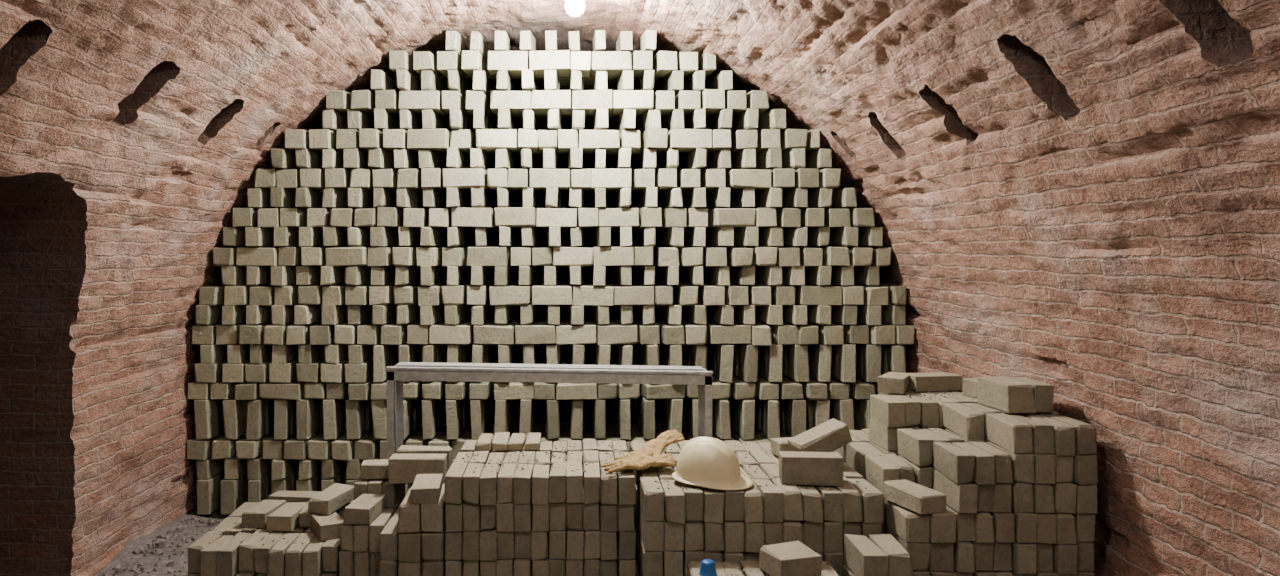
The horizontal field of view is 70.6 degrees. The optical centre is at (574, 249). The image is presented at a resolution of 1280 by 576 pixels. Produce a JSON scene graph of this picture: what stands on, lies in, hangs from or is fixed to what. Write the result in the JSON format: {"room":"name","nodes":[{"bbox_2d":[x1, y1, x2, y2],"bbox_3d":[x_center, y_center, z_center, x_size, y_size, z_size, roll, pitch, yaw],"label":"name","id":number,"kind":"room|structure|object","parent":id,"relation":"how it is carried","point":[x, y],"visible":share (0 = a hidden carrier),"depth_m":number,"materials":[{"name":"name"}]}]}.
{"room":"brick kiln interior","nodes":[
{"label":"brick kiln interior","id":0,"kind":"room"},
{"bbox_2d":[0,150,262,575],"bbox_3d":[-3.232,0.582,2.000,2.602,1.896,10.000,0,0,0],"label":"wall","id":1,"kind":"structure","parent":0,"point":[103,272],"depth_m":4.13,"materials":[{"name":"brick"}]},
{"bbox_2d":[94,507,229,575],"bbox_3d":[-0.383,1.519,2.000,8.300,0.096,10.400,0,0,0],"label":"floor","id":2,"kind":"structure","parent":0,"point":[124,556],"depth_m":4.57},
{"bbox_2d":[102,516,220,575],"bbox_3d":[-1.988,1.519,4.299,0.459,0.065,1.619,0,0,0],"label":"rubble","id":3,"kind":"object","parent":2,"relation":"on","point":[160,544],"visible":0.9,"depth_m":4.59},
{"bbox_2d":[187,483,353,575],"bbox_3d":[-1.362,1.334,4.273,0.671,0.394,0.801,0,0,0],"label":"bricks","id":4,"kind":"object","parent":2,"relation":"on","point":[288,533],"visible":0.94,"depth_m":4.01},
{"bbox_2d":[339,432,635,575],"bbox_3d":[-0.380,1.216,4.102,1.272,0.629,0.774,0,0,0],"label":"bricks","id":5,"kind":"object","parent":2,"relation":"on","point":[521,505],"visible":0.96,"depth_m":3.76},
{"bbox_2d":[601,453,675,472],"bbox_3d":[0.265,0.903,3.853,0.308,0.064,0.182,0,0,-8],"label":"glove","id":6,"kind":"object","parent":5,"relation":"on","point":[642,462],"visible":1,"depth_m":3.80,"materials":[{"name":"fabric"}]},
{"bbox_2d":[615,429,684,459],"bbox_3d":[0.334,0.866,3.950,0.315,0.119,0.172,0,0,-30],"label":"glove","id":7,"kind":"object","parent":6,"relation":"on","point":[654,447],"visible":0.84,"depth_m":3.96,"materials":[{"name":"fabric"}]},
{"bbox_2d":[386,362,712,458],"bbox_3d":[-0.128,1.056,4.623,1.649,0.948,0.258,0,0,0],"label":"bench","id":8,"kind":"object","parent":2,"relation":"on","point":[402,371],"visible":0.69,"depth_m":4.50,"materials":[{"name":"grey wood"}]},
{"bbox_2d":[630,418,883,575],"bbox_3d":[0.736,1.138,3.857,0.938,0.787,1.251,0,0,0],"label":"bricks","id":9,"kind":"object","parent":2,"relation":"on","point":[800,505],"visible":0.79,"depth_m":3.52},
{"bbox_2d":[699,559,716,575],"bbox_3d":[0.492,1.173,3.330,0.068,0.050,0.068,0,0,0],"label":"plastic cup","id":10,"kind":"object","parent":9,"relation":"on","point":[707,568],"visible":1,"depth_m":3.31,"materials":[{"name":"blue plastic"}]},
{"bbox_2d":[672,437,752,489],"bbox_3d":[0.557,0.849,3.651,0.333,0.182,0.243,0,0,31],"label":"hard hat","id":11,"kind":"object","parent":9,"relation":"on","point":[706,462],"visible":1,"depth_m":3.58,"materials":[{"name":"beige plastic"}]},
{"bbox_2d":[833,372,1097,575],"bbox_3d":[1.507,1.034,3.793,0.964,0.994,1.186,0,0,0],"label":"bricks","id":12,"kind":"object","parent":2,"relation":"on","point":[980,476],"visible":0.97,"depth_m":3.36},
{"bbox_2d":[187,30,914,514],"bbox_3d":[-0.132,0.130,5.956,4.252,2.805,1.581,0,0,0],"label":"brick wall","id":13,"kind":"structure","parent":0,"point":[395,230],"depth_m":5.21,"materials":[{"name":"beige brick"}]},
{"bbox_2d":[525,200,649,353],"bbox_3d":[-0.383,-0.320,7.100,8.300,3.700,0.200,0,0,0],"label":"wall","id":14,"kind":"structure","parent":0,"point":[566,235],"depth_m":7.00,"materials":[{"name":"brick"}]},
{"bbox_2d":[0,0,1279,190],"bbox_3d":[-0.383,-1.252,2.000,8.300,1.837,10.000,0,0,0],"label":"ceiling","id":15,"kind":"structure","parent":0,"point":[201,92],"depth_m":3.66,"materials":[{"name":"brick"}]},
{"bbox_2d":[565,0,584,16],"bbox_3d":[0.000,-1.257,4.480,0.100,0.186,0.100,0,0,0],"label":"hanging bulb","id":16,"kind":"object","parent":15,"relation":"hanging from","point":[574,8],"visible":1,"depth_m":4.45,"materials":[{"name":"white glass"}]},
{"bbox_2d":[845,108,1279,575],"bbox_3d":[2.716,0.584,2.000,2.102,1.893,10.000,0,0,0],"label":"wall","id":17,"kind":"structure","parent":0,"point":[1137,279],"depth_m":3.07,"materials":[{"name":"brick"}]}
]}

